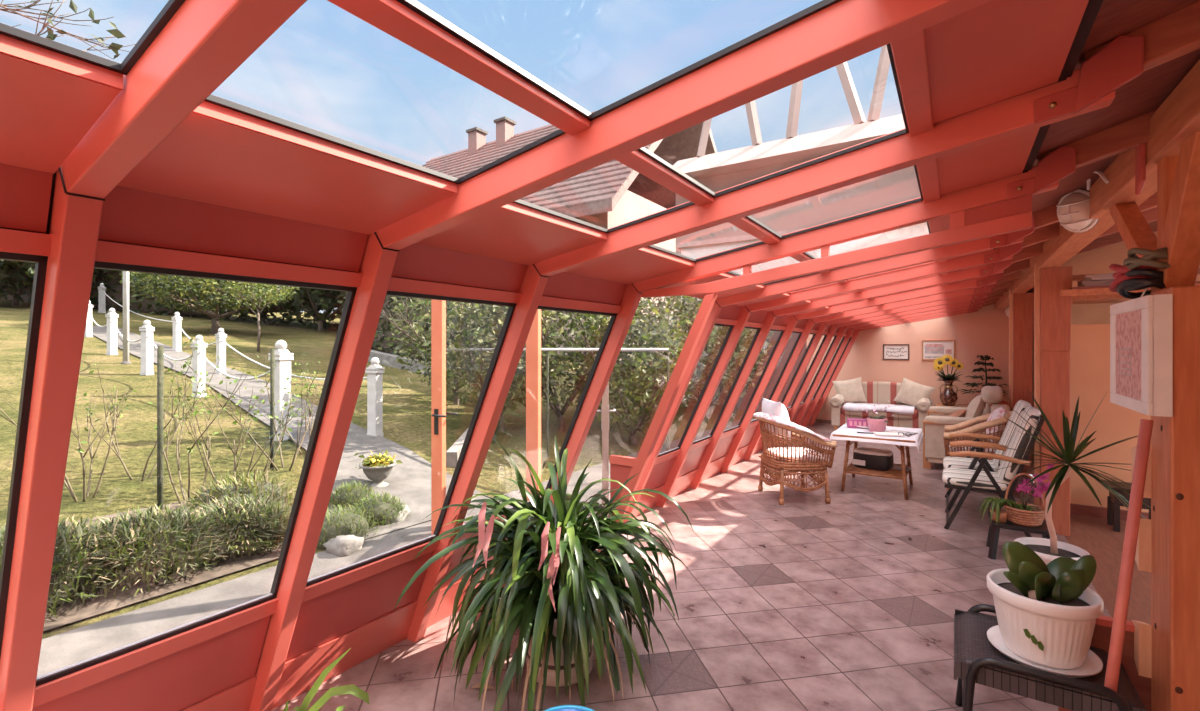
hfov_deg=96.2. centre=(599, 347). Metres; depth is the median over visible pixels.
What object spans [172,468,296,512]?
shrub
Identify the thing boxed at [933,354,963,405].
flower vase
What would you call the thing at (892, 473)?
shelf
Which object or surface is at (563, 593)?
potted plant
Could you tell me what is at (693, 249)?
house
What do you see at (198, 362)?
fence post
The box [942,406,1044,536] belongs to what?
folding chair
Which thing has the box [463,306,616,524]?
window
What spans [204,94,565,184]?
window
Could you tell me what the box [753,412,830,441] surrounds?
throw
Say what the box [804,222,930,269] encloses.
window
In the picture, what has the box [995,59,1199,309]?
timber beam
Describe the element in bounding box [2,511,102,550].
shrub
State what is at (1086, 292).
wall shelf
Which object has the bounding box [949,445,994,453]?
seat cushion
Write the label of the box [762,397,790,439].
cushion
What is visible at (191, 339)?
rose bush
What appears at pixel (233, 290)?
sapling
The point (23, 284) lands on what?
tree
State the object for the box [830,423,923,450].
tablecloth
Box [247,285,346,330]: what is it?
tree
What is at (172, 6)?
window
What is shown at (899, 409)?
throw
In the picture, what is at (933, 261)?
window
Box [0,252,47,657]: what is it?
window
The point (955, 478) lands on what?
seat cushion
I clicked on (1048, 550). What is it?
potted plant
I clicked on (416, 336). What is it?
shrub
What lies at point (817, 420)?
baseboard
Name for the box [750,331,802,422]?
window
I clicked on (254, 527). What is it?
bush
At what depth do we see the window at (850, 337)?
11.13 m
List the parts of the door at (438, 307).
handle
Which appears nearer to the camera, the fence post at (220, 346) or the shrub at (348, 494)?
the shrub at (348, 494)
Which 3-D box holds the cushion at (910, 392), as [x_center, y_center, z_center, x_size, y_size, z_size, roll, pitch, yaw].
[6.056,0.900,10.380,0.227,0.630,0.706,0,0,-36]
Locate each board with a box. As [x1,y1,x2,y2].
[1077,276,1113,283]
[1077,280,1113,286]
[1078,283,1110,286]
[1084,273,1113,278]
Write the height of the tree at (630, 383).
2.737 m
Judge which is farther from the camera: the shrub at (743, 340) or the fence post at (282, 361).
the shrub at (743, 340)
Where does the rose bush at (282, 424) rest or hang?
on the ground
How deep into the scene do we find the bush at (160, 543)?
3.62 m
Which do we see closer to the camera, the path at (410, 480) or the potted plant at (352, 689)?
the potted plant at (352, 689)
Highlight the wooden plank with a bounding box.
[1104,419,1152,691]
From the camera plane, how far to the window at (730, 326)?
5.26 m
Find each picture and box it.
[883,344,908,359]
[922,340,954,359]
[1110,288,1172,416]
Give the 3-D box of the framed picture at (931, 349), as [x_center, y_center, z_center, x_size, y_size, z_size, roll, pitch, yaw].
[6.646,0.050,10.575,0.550,0.400,0.024,0,0,33]
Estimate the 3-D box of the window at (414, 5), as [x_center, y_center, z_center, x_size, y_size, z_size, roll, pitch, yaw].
[0.050,-0.628,0.874,0.645,0.122,0.713,0,0,33]
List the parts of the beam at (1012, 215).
panel, rail, post, transom panel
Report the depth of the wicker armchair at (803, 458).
5.67 m
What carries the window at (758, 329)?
in the wall at (266, 655)
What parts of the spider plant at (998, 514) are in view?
pot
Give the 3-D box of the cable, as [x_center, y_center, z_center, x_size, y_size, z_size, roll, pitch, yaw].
[2.529,-0.856,2.751,0.038,0.123,0.350,0,0,31]
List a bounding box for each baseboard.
[816,419,830,423]
[1070,503,1148,520]
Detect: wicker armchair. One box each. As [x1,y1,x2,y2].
[757,418,836,504]
[943,411,1011,489]
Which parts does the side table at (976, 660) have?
frame, frame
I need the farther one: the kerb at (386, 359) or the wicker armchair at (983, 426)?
the kerb at (386, 359)
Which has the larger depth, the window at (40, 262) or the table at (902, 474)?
the table at (902, 474)
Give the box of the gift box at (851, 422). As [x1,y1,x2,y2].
[847,418,867,427]
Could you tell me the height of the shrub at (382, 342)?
4.402 m
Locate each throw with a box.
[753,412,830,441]
[843,402,914,414]
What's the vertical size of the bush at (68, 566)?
0.620 m
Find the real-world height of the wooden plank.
1.395 m
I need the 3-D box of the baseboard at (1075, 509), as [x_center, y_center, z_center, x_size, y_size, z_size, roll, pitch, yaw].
[5.539,1.610,4.828,2.170,0.100,0.040,0,0,33]
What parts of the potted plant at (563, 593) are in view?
pot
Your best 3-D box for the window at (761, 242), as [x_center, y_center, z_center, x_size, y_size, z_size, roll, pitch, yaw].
[0.480,-0.531,2.600,0.421,0.086,0.866,0,0,33]
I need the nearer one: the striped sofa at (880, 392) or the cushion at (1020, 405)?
the cushion at (1020, 405)
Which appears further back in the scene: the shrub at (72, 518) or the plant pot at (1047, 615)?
the shrub at (72, 518)
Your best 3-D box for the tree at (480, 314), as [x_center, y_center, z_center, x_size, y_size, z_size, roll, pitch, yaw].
[-1.625,0.113,8.684,2.301,2.861,2.778,0,0,-37]
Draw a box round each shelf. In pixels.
[846,462,910,479]
[1060,268,1199,299]
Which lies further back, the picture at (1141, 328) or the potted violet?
the potted violet
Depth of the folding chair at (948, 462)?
5.44 m
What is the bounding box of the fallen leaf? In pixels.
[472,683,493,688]
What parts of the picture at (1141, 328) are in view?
frame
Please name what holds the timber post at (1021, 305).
on the floor
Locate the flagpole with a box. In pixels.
[121,271,130,363]
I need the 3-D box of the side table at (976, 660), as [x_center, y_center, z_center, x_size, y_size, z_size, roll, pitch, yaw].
[1.734,1.406,2.139,0.548,0.492,0.531,0,0,33]
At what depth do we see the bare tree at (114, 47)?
4.28 m
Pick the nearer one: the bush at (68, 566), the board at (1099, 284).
the bush at (68, 566)
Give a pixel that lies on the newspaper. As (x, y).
(896, 467)
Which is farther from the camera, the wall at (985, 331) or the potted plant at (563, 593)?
the wall at (985, 331)
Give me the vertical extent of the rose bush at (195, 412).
1.298 m
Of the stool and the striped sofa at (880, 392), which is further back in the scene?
the striped sofa at (880, 392)
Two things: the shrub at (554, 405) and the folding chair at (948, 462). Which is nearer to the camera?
the folding chair at (948, 462)
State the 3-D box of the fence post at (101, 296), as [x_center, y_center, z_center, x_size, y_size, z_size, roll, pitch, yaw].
[-24.410,-2.383,26.380,0.228,1.570,0.228,0,0,17]
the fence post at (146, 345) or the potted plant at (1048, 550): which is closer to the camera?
the potted plant at (1048, 550)
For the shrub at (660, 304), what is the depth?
10.12 m
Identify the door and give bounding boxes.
[431,299,540,534]
[597,381,615,517]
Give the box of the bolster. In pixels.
[981,386,1003,403]
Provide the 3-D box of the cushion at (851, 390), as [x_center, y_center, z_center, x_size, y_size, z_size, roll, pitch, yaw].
[5.105,0.890,11.008,0.637,0.588,0.224,0,0,16]
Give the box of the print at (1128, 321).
[1116,309,1141,400]
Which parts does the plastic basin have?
bowl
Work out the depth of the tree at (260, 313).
28.47 m
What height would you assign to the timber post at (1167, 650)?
2.580 m
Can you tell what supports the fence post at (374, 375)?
on the ground
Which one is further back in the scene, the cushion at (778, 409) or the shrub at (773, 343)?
the shrub at (773, 343)
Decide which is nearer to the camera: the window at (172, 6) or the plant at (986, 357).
the window at (172, 6)
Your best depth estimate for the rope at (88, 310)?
15.11 m
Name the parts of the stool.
leg, leg, seat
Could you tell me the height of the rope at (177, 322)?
0.667 m
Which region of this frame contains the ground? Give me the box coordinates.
[0,301,757,638]
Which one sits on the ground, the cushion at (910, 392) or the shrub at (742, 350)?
the shrub at (742, 350)
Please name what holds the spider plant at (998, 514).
on the stool
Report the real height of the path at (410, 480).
2.394 m
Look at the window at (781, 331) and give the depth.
6.78 m
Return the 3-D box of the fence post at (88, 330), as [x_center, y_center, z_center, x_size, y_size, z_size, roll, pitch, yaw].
[-15.411,-0.827,16.200,0.173,1.214,0.173,0,0,19]
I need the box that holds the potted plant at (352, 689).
[284,648,368,710]
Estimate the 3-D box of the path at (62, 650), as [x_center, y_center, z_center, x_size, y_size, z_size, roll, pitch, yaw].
[-0.419,1.625,5.667,1.500,0.071,15.000,0,0,33]
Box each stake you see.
[157,346,163,509]
[270,348,274,469]
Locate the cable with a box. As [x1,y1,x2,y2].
[1087,170,1108,189]
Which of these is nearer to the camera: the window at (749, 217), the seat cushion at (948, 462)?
the window at (749, 217)
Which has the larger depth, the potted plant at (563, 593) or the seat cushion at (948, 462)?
the seat cushion at (948, 462)
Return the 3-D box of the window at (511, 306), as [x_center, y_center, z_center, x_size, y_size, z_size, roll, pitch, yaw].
[-0.861,0.408,2.434,0.597,1.240,0.765,0,0,33]
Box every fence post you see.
[84,300,92,336]
[98,283,105,312]
[105,308,118,354]
[139,320,154,375]
[172,312,181,350]
[191,335,206,397]
[215,328,226,373]
[268,340,293,440]
[365,357,383,436]
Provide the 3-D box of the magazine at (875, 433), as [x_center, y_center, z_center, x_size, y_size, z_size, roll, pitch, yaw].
[3.227,0.967,6.018,0.280,0.013,0.200,0,0,16]
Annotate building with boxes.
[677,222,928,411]
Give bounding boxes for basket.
[1003,463,1055,526]
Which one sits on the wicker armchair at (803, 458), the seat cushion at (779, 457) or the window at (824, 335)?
the seat cushion at (779, 457)
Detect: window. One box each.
[0,0,184,74]
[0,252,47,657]
[35,261,356,686]
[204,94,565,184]
[306,291,515,586]
[396,0,841,120]
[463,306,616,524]
[513,199,693,232]
[637,43,908,197]
[647,241,764,261]
[658,324,733,456]
[693,327,760,443]
[723,329,783,432]
[726,271,815,284]
[746,165,923,238]
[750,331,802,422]
[781,333,815,402]
[787,334,826,408]
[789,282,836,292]
[800,335,836,404]
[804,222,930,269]
[811,336,844,400]
[821,337,851,396]
[847,261,936,280]
[862,274,938,289]
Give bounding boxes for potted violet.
[862,402,893,431]
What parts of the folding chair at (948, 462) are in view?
leg, leg, armrest, armrest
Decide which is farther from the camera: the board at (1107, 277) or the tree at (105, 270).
the tree at (105, 270)
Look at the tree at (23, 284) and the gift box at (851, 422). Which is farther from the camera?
the tree at (23, 284)
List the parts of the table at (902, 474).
leg, leg, leg, leg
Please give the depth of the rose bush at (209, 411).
5.18 m
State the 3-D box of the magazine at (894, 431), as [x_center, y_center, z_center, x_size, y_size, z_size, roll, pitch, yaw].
[3.431,0.967,6.146,0.200,0.013,0.280,0,0,-34]
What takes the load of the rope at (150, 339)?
hanging from the fence post at (198, 362)
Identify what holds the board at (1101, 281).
on the board at (1099, 284)
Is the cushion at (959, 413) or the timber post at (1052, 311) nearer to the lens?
the timber post at (1052, 311)
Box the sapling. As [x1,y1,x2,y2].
[221,281,290,351]
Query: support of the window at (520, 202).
attached to the ceiling
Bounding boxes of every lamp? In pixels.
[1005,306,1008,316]
[1056,189,1098,232]
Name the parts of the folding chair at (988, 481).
leg, leg, seat frame, armrest, armrest, leg, leg, frame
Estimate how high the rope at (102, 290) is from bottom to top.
2.136 m
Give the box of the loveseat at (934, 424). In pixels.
[923,393,1009,468]
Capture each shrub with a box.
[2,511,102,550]
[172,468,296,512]
[316,504,378,549]
[328,481,375,508]
[350,490,409,526]
[381,297,502,404]
[476,306,641,430]
[565,296,717,424]
[633,296,755,396]
[652,297,773,416]
[697,326,775,392]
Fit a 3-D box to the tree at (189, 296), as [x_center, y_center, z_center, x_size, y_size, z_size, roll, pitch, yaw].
[-14.799,-1.949,20.698,5.657,3.270,5.617,0,0,30]
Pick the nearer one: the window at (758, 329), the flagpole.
the window at (758, 329)
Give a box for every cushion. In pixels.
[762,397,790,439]
[767,447,824,462]
[832,377,866,403]
[841,406,918,418]
[893,378,934,407]
[942,468,1008,490]
[943,457,998,471]
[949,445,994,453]
[950,409,965,416]
[965,394,984,417]
[986,406,1008,442]
[993,400,1030,467]
[998,406,1040,483]
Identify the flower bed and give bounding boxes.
[43,498,290,630]
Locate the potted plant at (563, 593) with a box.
[394,435,692,710]
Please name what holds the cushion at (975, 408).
on the loveseat at (934, 424)
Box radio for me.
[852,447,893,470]
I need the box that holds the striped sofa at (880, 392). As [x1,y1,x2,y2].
[830,381,931,430]
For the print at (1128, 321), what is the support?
attached to the picture at (1141, 328)
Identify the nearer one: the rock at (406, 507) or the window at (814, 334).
the rock at (406, 507)
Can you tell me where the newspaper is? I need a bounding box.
[891,465,912,470]
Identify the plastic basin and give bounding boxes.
[544,705,594,710]
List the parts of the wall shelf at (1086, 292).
rail, rail, rail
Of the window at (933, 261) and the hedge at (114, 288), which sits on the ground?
the hedge at (114, 288)
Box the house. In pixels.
[422,111,717,362]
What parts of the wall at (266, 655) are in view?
rail, panel, panel, sill rail, rail, rail, panel, rail, panel, sill rail, rail, panel, rail, sill rail, panel, rail, panel, rail, panel, sill rail, rail, panel, sill rail, rail, panel, rail, panel, sill rail, rail, panel, sill rail, rail, panel, rail, rail, panel, panel, rail, panel, panel, panel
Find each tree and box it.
[0,0,135,58]
[0,260,34,294]
[0,260,100,305]
[96,269,122,279]
[119,272,300,333]
[190,279,307,323]
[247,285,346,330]
[421,301,569,431]
[566,298,706,445]
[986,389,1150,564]
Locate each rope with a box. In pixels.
[88,310,106,326]
[102,290,172,321]
[112,320,140,341]
[148,335,191,360]
[177,322,215,345]
[199,351,269,379]
[221,340,366,379]
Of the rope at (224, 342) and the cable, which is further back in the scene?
the rope at (224, 342)
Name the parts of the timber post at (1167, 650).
cord coil, red strap plate, cord coil, cord coil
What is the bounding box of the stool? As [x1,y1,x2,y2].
[986,512,1056,558]
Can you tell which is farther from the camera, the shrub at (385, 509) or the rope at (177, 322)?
the rope at (177, 322)
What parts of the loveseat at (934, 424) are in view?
leg, arm frame, arm frame, arm, arm, backrest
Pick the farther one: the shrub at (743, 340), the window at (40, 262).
the shrub at (743, 340)
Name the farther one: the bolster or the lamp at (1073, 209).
the bolster
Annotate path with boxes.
[37,420,751,676]
[92,326,489,538]
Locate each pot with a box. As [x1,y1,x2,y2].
[867,417,886,431]
[986,541,1103,677]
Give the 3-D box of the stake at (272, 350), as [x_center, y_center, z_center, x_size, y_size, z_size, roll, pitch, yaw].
[-3.543,0.714,5.817,0.052,1.420,0.042,0,0,33]
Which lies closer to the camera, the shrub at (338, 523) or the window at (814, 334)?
the shrub at (338, 523)
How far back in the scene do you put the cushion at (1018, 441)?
4.65 m
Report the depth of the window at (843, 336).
10.46 m
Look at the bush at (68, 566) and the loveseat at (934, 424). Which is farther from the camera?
the loveseat at (934, 424)
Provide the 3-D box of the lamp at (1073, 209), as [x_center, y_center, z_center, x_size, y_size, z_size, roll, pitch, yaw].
[2.687,-0.774,3.043,0.166,0.242,0.197,0,0,-5]
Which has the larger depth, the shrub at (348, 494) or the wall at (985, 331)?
the wall at (985, 331)
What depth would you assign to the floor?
3.42 m
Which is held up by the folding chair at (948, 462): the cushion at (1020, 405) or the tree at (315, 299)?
the cushion at (1020, 405)
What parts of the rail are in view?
rail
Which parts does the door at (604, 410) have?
handle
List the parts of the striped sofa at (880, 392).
arm, backrest, arm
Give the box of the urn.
[354,449,401,487]
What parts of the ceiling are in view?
panel, panel, panel, panel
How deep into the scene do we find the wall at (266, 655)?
2.03 m
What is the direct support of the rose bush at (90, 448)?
on the ground
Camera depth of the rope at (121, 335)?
12.41 m
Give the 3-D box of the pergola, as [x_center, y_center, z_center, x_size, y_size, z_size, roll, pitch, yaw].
[7.680,-3.066,17.456,9.200,11.432,7.200,0,0,33]
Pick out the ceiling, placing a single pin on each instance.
(1003, 100)
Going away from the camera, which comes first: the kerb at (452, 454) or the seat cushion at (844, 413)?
the kerb at (452, 454)
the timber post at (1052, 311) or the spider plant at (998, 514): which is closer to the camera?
the spider plant at (998, 514)
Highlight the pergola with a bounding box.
[673,45,920,325]
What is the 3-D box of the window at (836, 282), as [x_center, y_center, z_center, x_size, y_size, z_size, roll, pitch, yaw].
[1.694,-0.531,4.440,0.421,0.086,0.701,0,0,33]
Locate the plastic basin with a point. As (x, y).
(561, 707)
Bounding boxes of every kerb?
[368,350,470,382]
[446,427,468,466]
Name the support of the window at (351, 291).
in the wall at (266, 655)
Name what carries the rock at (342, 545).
on the ground
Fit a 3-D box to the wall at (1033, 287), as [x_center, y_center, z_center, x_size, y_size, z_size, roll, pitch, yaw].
[6.214,0.300,7.713,0.160,2.800,5.480,0,0,33]
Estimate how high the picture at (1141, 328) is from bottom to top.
0.492 m
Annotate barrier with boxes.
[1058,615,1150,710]
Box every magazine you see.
[873,432,904,436]
[884,430,917,434]
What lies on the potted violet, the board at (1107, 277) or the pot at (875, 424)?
the pot at (875, 424)
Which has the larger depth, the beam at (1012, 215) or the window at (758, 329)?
the window at (758, 329)
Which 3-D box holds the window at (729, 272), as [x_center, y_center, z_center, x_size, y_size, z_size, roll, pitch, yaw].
[1.110,-0.531,3.555,0.421,0.086,1.297,0,0,33]
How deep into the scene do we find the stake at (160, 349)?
4.30 m
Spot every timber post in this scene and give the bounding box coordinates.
[1009,290,1033,474]
[1034,263,1072,535]
[1109,132,1199,710]
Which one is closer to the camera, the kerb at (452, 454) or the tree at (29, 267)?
the kerb at (452, 454)
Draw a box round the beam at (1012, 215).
[598,194,1031,551]
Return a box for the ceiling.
[0,0,1199,330]
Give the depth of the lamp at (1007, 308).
9.53 m
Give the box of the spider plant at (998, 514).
[977,497,1019,522]
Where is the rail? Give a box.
[446,348,668,456]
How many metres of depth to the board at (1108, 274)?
4.49 m
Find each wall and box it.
[0,163,859,710]
[807,304,1008,422]
[1032,287,1033,474]
[1060,232,1199,512]
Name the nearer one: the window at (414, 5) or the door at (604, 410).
the window at (414, 5)
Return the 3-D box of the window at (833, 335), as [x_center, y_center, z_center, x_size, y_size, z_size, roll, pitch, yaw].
[3.758,0.408,9.436,0.597,1.240,0.808,0,0,33]
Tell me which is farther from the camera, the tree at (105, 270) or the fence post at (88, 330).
the tree at (105, 270)
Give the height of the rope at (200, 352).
0.444 m
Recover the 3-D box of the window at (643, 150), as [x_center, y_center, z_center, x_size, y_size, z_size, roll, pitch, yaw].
[0.491,-0.628,1.542,0.645,0.122,0.765,0,0,33]
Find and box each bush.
[0,384,129,501]
[0,517,126,617]
[62,501,236,598]
[82,338,221,480]
[148,368,256,503]
[181,355,322,470]
[189,493,291,564]
[193,378,310,483]
[254,353,322,454]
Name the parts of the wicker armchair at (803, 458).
leg, leg, seat, leg, leg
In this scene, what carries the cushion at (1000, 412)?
on the wicker armchair at (983, 426)
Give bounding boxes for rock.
[322,534,363,556]
[395,504,409,521]
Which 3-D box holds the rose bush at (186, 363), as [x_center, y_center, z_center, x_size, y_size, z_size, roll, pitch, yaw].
[-3.635,0.734,5.836,1.087,1.307,1.373,0,0,-16]
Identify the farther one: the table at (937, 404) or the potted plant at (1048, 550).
the table at (937, 404)
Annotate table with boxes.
[833,432,921,499]
[936,403,985,408]
[954,604,1147,710]
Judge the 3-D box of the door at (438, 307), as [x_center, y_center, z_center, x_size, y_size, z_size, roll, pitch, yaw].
[-0.971,0.460,4.522,1.028,2.380,0.189,0,0,20]
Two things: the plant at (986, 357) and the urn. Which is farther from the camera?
the plant at (986, 357)
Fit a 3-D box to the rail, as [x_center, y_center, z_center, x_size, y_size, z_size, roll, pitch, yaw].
[-0.739,1.447,7.600,3.489,2.878,0.044,0,0,20]
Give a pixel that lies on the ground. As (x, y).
(406, 400)
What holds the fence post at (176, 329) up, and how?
on the ground
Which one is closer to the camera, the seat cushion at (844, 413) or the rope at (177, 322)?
the seat cushion at (844, 413)
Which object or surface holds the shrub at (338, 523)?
on the ground
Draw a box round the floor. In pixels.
[272,422,1150,710]
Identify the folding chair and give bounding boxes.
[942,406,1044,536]
[943,400,1030,509]
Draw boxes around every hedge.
[0,269,343,330]
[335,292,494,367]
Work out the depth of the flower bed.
3.52 m
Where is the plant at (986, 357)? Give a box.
[958,355,1007,406]
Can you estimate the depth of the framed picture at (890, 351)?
10.97 m
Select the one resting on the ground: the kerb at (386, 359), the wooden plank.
the kerb at (386, 359)
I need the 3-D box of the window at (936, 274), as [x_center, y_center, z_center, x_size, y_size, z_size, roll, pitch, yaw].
[2.635,-0.628,4.792,0.645,0.122,0.798,0,0,33]
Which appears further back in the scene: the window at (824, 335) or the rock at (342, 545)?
the window at (824, 335)
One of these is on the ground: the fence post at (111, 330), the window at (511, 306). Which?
the fence post at (111, 330)

